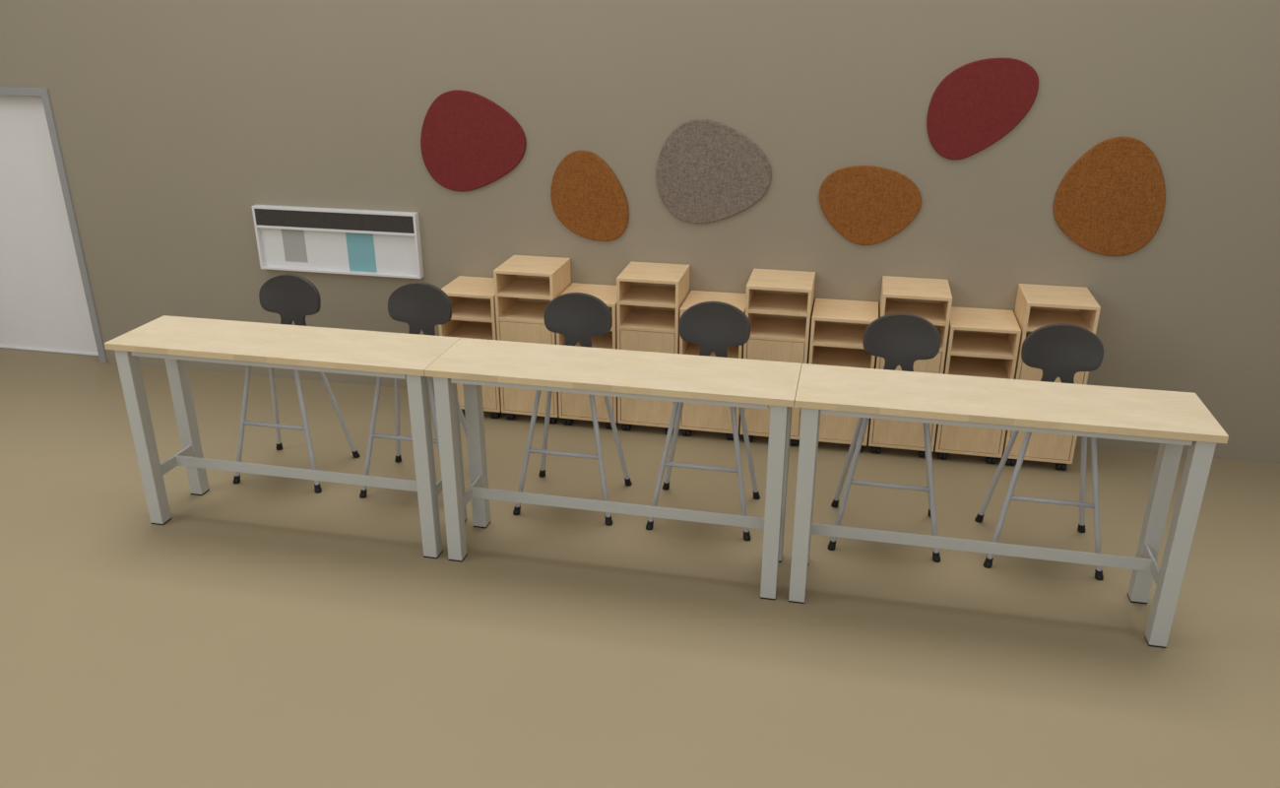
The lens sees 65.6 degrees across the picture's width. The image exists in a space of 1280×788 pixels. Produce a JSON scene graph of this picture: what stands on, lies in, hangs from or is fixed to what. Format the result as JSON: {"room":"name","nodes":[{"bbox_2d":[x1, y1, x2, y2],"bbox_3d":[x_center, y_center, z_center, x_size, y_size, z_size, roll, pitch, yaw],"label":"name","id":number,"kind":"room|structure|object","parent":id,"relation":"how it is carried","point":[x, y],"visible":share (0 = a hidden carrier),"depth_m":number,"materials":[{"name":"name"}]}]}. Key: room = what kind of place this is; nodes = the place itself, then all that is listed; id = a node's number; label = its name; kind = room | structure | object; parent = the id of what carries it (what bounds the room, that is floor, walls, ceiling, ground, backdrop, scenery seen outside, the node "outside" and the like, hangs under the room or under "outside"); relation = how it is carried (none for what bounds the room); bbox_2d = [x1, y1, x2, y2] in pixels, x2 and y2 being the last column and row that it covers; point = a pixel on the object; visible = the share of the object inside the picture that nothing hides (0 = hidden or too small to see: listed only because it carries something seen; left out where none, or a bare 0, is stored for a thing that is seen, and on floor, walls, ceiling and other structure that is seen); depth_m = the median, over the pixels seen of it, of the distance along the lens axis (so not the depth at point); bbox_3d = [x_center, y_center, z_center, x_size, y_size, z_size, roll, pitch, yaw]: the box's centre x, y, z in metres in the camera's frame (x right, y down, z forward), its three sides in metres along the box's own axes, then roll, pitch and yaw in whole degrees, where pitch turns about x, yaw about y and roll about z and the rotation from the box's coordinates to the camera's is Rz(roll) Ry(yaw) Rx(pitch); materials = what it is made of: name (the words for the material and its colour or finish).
{"room":"classroom","nodes":[
{"label":"classroom","id":0,"kind":"room"},
{"bbox_2d":[0,347,1279,787],"bbox_3d":[-1.101,2.205,2.365,20.000,0.120,11.620,5,23,11],"label":"floor","id":1,"kind":"structure","parent":0,"point":[274,631],"depth_m":4.88,"materials":[{"name":"plastic"}]},
{"bbox_2d":[104,315,467,558],"bbox_3d":[-1.914,0.226,5.548,1.827,1.112,0.495,5,23,11],"label":"bar table","id":2,"kind":"object","parent":1,"relation":"on","point":[177,340],"visible":0.89,"depth_m":5.36,"materials":[{"name":"brown wood"}]},
{"bbox_2d":[233,273,359,493],"bbox_3d":[-2.195,-0.086,6.142,0.603,1.234,0.541,5,23,11],"label":"stool","id":3,"kind":"object","parent":1,"relation":"on","point":[291,296],"visible":0.6,"depth_m":6.12,"materials":[{"name":"grey plastic"}]},
{"bbox_2d":[359,282,466,498],"bbox_3d":[-1.357,-0.015,5.973,0.603,1.234,0.541,5,23,11],"label":"stool","id":4,"kind":"object","parent":1,"relation":"on","point":[423,306],"visible":0.56,"depth_m":5.95,"materials":[{"name":"grey plastic"}]},
{"bbox_2d":[438,275,501,418],"bbox_3d":[-1.154,-0.333,7.146,0.414,0.925,0.429,5,23,11],"label":"storage cabinet","id":5,"kind":"object","parent":1,"relation":"on","point":[473,299],"visible":0.25,"depth_m":7.03,"materials":[{"name":"brown wood"}]},
{"bbox_2d":[447,321,492,339],"bbox_3d":[-1.155,-0.431,7.101,0.373,0.022,0.418,5,23,11],"label":"shelf","id":6,"kind":"object","parent":5,"relation":"attached to","point":[472,330],"depth_m":7.11,"materials":[{"name":"brown wood"}]},
{"bbox_2d":[450,298,491,321],"bbox_3d":[-1.155,-0.594,7.034,0.373,0.022,0.418,5,23,11],"label":"shelf","id":7,"kind":"object","parent":5,"relation":"attached to","point":[468,309],"depth_m":7.01,"materials":[{"name":"brown wood"}]},
{"bbox_2d":[493,255,571,423],"bbox_3d":[-0.738,-0.381,7.028,0.414,1.105,0.429,5,23,11],"label":"storage cabinet","id":8,"kind":"object","parent":1,"relation":"on","point":[524,285],"visible":0.66,"depth_m":6.83,"materials":[{"name":"brown wood"}]},
{"bbox_2d":[497,276,550,299],"bbox_3d":[-0.739,-0.733,6.878,0.373,0.022,0.418,5,23,11],"label":"shelf","id":9,"kind":"object","parent":8,"relation":"attached to","point":[537,288],"depth_m":6.82,"materials":[{"name":"brown wood"}]},
{"bbox_2d":[499,300,549,323],"bbox_3d":[-0.739,-0.573,6.944,0.373,0.022,0.418,5,23,11],"label":"shelf","id":10,"kind":"object","parent":8,"relation":"attached to","point":[517,311],"depth_m":6.89,"materials":[{"name":"brown wood"}]},
{"bbox_2d":[512,292,632,525],"bbox_3d":[-0.399,0.065,5.779,0.603,1.234,0.541,5,23,11],"label":"stool","id":11,"kind":"object","parent":1,"relation":"on","point":[580,317],"visible":0.54,"depth_m":5.76,"materials":[{"name":"grey plastic"}]},
{"bbox_2d":[556,282,617,429],"bbox_3d":[-0.322,-0.263,6.978,0.414,0.925,0.429,5,23,11],"label":"storage cabinet","id":12,"kind":"object","parent":1,"relation":"on","point":[571,406],"visible":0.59,"depth_m":6.89,"materials":[{"name":"brown wood"}]},
{"bbox_2d":[562,331,612,348],"bbox_3d":[-0.323,-0.361,6.933,0.373,0.022,0.418,5,23,11],"label":"shelf","id":13,"kind":"object","parent":12,"relation":"attached to","point":[606,341],"depth_m":6.90,"materials":[{"name":"brown wood"}]},
{"bbox_2d":[424,337,801,599],"bbox_3d":[-0.128,0.375,5.187,1.827,1.112,0.495,5,23,11],"label":"bar table","id":14,"kind":"object","parent":1,"relation":"on","point":[473,363],"visible":0.99,"depth_m":4.99,"materials":[{"name":"brown wood"}]},
{"bbox_2d":[616,260,690,434],"bbox_3d":[0.093,-0.311,6.860,0.414,1.105,0.429,5,23,11],"label":"storage cabinet","id":15,"kind":"object","parent":1,"relation":"on","point":[650,296],"visible":0.62,"depth_m":6.67,"materials":[{"name":"brown wood"}]},
{"bbox_2d":[619,283,675,308],"bbox_3d":[0.092,-0.664,6.709,0.373,0.022,0.418,5,23,11],"label":"shelf","id":16,"kind":"object","parent":15,"relation":"attached to","point":[642,294],"depth_m":6.67,"materials":[{"name":"brown wood"}]},
{"bbox_2d":[620,308,675,332],"bbox_3d":[0.092,-0.503,6.776,0.373,0.022,0.418,5,23,11],"label":"shelf","id":17,"kind":"object","parent":15,"relation":"attached to","point":[636,320],"depth_m":6.71,"materials":[{"name":"brown wood"}]},
{"bbox_2d":[645,301,760,540],"bbox_3d":[0.381,0.130,5.621,0.603,1.234,0.541,5,23,11],"label":"stool","id":18,"kind":"object","parent":1,"relation":"on","point":[715,326],"visible":0.58,"depth_m":5.60,"materials":[{"name":"grey plastic"}]},
{"bbox_2d":[679,290,745,440],"bbox_3d":[0.509,-0.193,6.810,0.414,0.925,0.429,5,23,11],"label":"storage cabinet","id":19,"kind":"object","parent":1,"relation":"on","point":[694,416],"visible":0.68,"depth_m":6.73,"materials":[{"name":"brown wood"}]},
{"bbox_2d":[684,342,738,358],"bbox_3d":[0.508,-0.291,6.764,0.373,0.022,0.418,5,23,11],"label":"shelf","id":20,"kind":"object","parent":19,"relation":"attached to","point":[692,349],"depth_m":6.73,"materials":[{"name":"brown wood"}]},
{"bbox_2d":[739,268,815,446],"bbox_3d":[0.925,-0.241,6.691,0.414,1.105,0.429,5,23,11],"label":"storage cabinet","id":21,"kind":"object","parent":1,"relation":"on","point":[779,303],"visible":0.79,"depth_m":6.50,"materials":[{"name":"brown wood"}]},
{"bbox_2d":[749,316,806,342],"bbox_3d":[0.924,-0.434,6.607,0.373,0.022,0.418,5,23,11],"label":"shelf","id":22,"kind":"object","parent":21,"relation":"attached to","point":[763,329],"depth_m":6.56,"materials":[{"name":"brown wood"}]},
{"bbox_2d":[748,291,808,317],"bbox_3d":[0.924,-0.594,6.541,0.373,0.022,0.418,5,23,11],"label":"shelf","id":23,"kind":"object","parent":21,"relation":"attached to","point":[791,303],"depth_m":6.50,"materials":[{"name":"brown wood"}]},
{"bbox_2d":[808,298,878,451],"bbox_3d":[1.340,-0.123,6.641,0.414,0.925,0.429,5,23,11],"label":"storage cabinet","id":24,"kind":"object","parent":1,"relation":"on","point":[838,326],"visible":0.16,"depth_m":6.54,"materials":[{"name":"brown wood"}]},
{"bbox_2d":[813,321,867,348],"bbox_3d":[1.339,-0.384,6.529,0.373,0.022,0.418,5,23,11],"label":"shelf","id":25,"kind":"object","parent":24,"relation":"attached to","point":[826,334],"depth_m":6.52,"materials":[{"name":"brown wood"}]},
{"bbox_2d":[812,346,870,368],"bbox_3d":[1.339,-0.222,6.596,0.373,0.022,0.418,5,23,11],"label":"shelf","id":26,"kind":"object","parent":24,"relation":"attached to","point":[826,355],"depth_m":6.63,"materials":[{"name":"brown wood"}]},
{"bbox_2d":[827,313,940,562],"bbox_3d":[1.384,0.214,5.418,0.603,1.234,0.541,5,23,11],"label":"stool","id":27,"kind":"object","parent":1,"relation":"on","point":[902,340],"visible":0.53,"depth_m":5.39,"materials":[{"name":"grey plastic"}]},
{"bbox_2d":[868,275,952,457],"bbox_3d":[1.756,-0.172,6.523,0.414,1.105,0.429,5,23,11],"label":"storage cabinet","id":28,"kind":"object","parent":1,"relation":"on","point":[930,299],"visible":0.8,"depth_m":6.41,"materials":[{"name":"brown wood"}]},
{"bbox_2d":[884,299,946,325],"bbox_3d":[1.755,-0.524,6.373,0.373,0.022,0.418,5,23,11],"label":"shelf","id":29,"kind":"object","parent":28,"relation":"attached to","point":[933,311],"depth_m":6.40,"materials":[{"name":"brown wood"}]},
{"bbox_2d":[936,327,942,352],"bbox_3d":[1.755,-0.364,6.439,0.373,0.022,0.418,5,23,11],"label":"shelf","id":30,"kind":"object","parent":28,"relation":"attached to","point":[940,350],"depth_m":6.31,"materials":[{"name":"brown wood"}]},
{"bbox_2d":[934,306,1021,463],"bbox_3d":[2.171,-0.054,6.473,0.414,0.925,0.429,5,23,11],"label":"storage cabinet","id":31,"kind":"object","parent":1,"relation":"on","point":[981,342],"visible":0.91,"depth_m":6.37,"materials":[{"name":"brown wood"}]},
{"bbox_2d":[948,356,1008,379],"bbox_3d":[2.171,-0.152,6.428,0.373,0.022,0.418,5,23,11],"label":"shelf","id":32,"kind":"object","parent":31,"relation":"attached to","point":[958,365],"depth_m":6.46,"materials":[{"name":"brown wood"}]},
{"bbox_2d":[950,331,1013,359],"bbox_3d":[2.171,-0.315,6.361,0.373,0.022,0.418,5,23,11],"label":"shelf","id":33,"kind":"object","parent":31,"relation":"attached to","point":[992,345],"depth_m":6.32,"materials":[{"name":"brown wood"}]},
{"bbox_2d":[788,363,1228,647],"bbox_3d":[1.659,0.525,4.825,1.827,1.112,0.495,5,23,11],"label":"bar table","id":34,"kind":"object","parent":1,"relation":"on","point":[1173,419],"visible":1,"depth_m":4.62,"materials":[{"name":"brown wood"}]},
{"bbox_2d":[974,322,1103,579],"bbox_3d":[2.189,0.282,5.255,0.603,1.234,0.541,5,23,11],"label":"stool","id":35,"kind":"object","parent":1,"relation":"on","point":[1061,351],"visible":0.59,"depth_m":5.23,"materials":[{"name":"grey plastic"}]},
{"bbox_2d":[1002,283,1100,470],"bbox_3d":[2.587,-0.102,6.355,0.414,1.105,0.429,5,23,11],"label":"storage cabinet","id":36,"kind":"object","parent":1,"relation":"on","point":[1037,306],"visible":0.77,"depth_m":6.23,"materials":[{"name":"brown wood"}]},
{"bbox_2d":[1026,308,1091,331],"bbox_3d":[2.586,-0.455,6.205,0.373,0.022,0.418,5,23,11],"label":"shelf","id":37,"kind":"object","parent":36,"relation":"attached to","point":[1038,317],"depth_m":6.22,"materials":[{"name":"brown wood"}]},
{"bbox_2d":[0,0,1279,463],"bbox_3d":[0.091,-1.589,6.686,20.000,3.600,0.200,5,23,11],"label":"wall","id":38,"kind":"structure","parent":0,"point":[174,119],"depth_m":6.49,"materials":[{"name":"paint"}]},
{"bbox_2d":[0,86,107,362],"bbox_3d":[-5.030,-1.347,7.971,1.349,2.170,0.185,5,23,11],"label":"whiteboard","id":39,"kind":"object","parent":38,"relation":"in","point":[47,301],"depth_m":8.02,"materials":[{"name":"paint"}]},
{"bbox_2d":[251,204,423,278],"bbox_3d":[-2.219,-1.118,7.283,1.289,0.475,0.060,5,23,11],"label":"panel","id":40,"kind":"object","parent":38,"relation":"attached to","point":[396,234],"visible":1,"depth_m":7.26,"materials":[{"name":"white paint"}]},
{"bbox_2d":[281,229,308,262],"bbox_3d":[-2.570,-1.106,7.384,0.182,0.254,0.002,5,23,11],"label":"card","id":41,"kind":"object","parent":40,"relation":"in","point":[293,240],"visible":1,"depth_m":7.38,"materials":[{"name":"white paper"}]},
{"bbox_2d":[345,232,377,271],"bbox_3d":[-2.046,-1.043,7.286,0.216,0.296,0.002,5,23,11],"label":"card","id":42,"kind":"object","parent":40,"relation":"in","point":[360,246],"visible":1,"depth_m":7.29,"materials":[{"name":"teal paper"}]},
{"bbox_2d":[420,89,526,191],"bbox_3d":[-1.146,-1.724,6.800,0.765,0.680,0.022,5,23,11],"label":"wall panel","id":43,"kind":"object","parent":38,"relation":"attached to","point":[469,142],"visible":1,"depth_m":6.79,"materials":[{"name":"red fabric"}]},
{"bbox_2d":[550,150,629,241],"bbox_3d":[-0.345,-1.347,6.766,0.545,0.609,0.022,5,23,11],"label":"wall panel","id":44,"kind":"object","parent":38,"relation":"attached to","point":[588,198],"visible":1,"depth_m":6.76,"materials":[{"name":"orange fabric"}]},
{"bbox_2d":[656,119,771,223],"bbox_3d":[0.482,-1.452,6.527,0.761,0.680,0.022,5,23,11],"label":"wall panel","id":45,"kind":"object","parent":38,"relation":"attached to","point":[708,170],"visible":1,"depth_m":6.51,"materials":[{"name":"grey fabric"}]},
{"bbox_2d":[819,165,921,245],"bbox_3d":[1.475,-1.209,6.391,0.646,0.510,0.022,5,23,11],"label":"wall panel","id":46,"kind":"object","parent":38,"relation":"attached to","point":[866,205],"visible":1,"depth_m":6.37,"materials":[{"name":"orange fabric"}]},
{"bbox_2d":[926,58,1038,159],"bbox_3d":[2.073,-1.726,6.036,0.621,0.604,0.022,5,23,11],"label":"wall panel","id":47,"kind":"object","parent":38,"relation":"attached to","point":[979,102],"visible":1,"depth_m":6.02,"materials":[{"name":"red fabric"}]},
{"bbox_2d":[1053,136,1165,255],"bbox_3d":[2.871,-1.201,6.064,0.634,0.722,0.022,5,23,11],"label":"wall panel","id":48,"kind":"object","parent":38,"relation":"attached to","point":[1111,201],"visible":1,"depth_m":6.06,"materials":[{"name":"orange fabric"}]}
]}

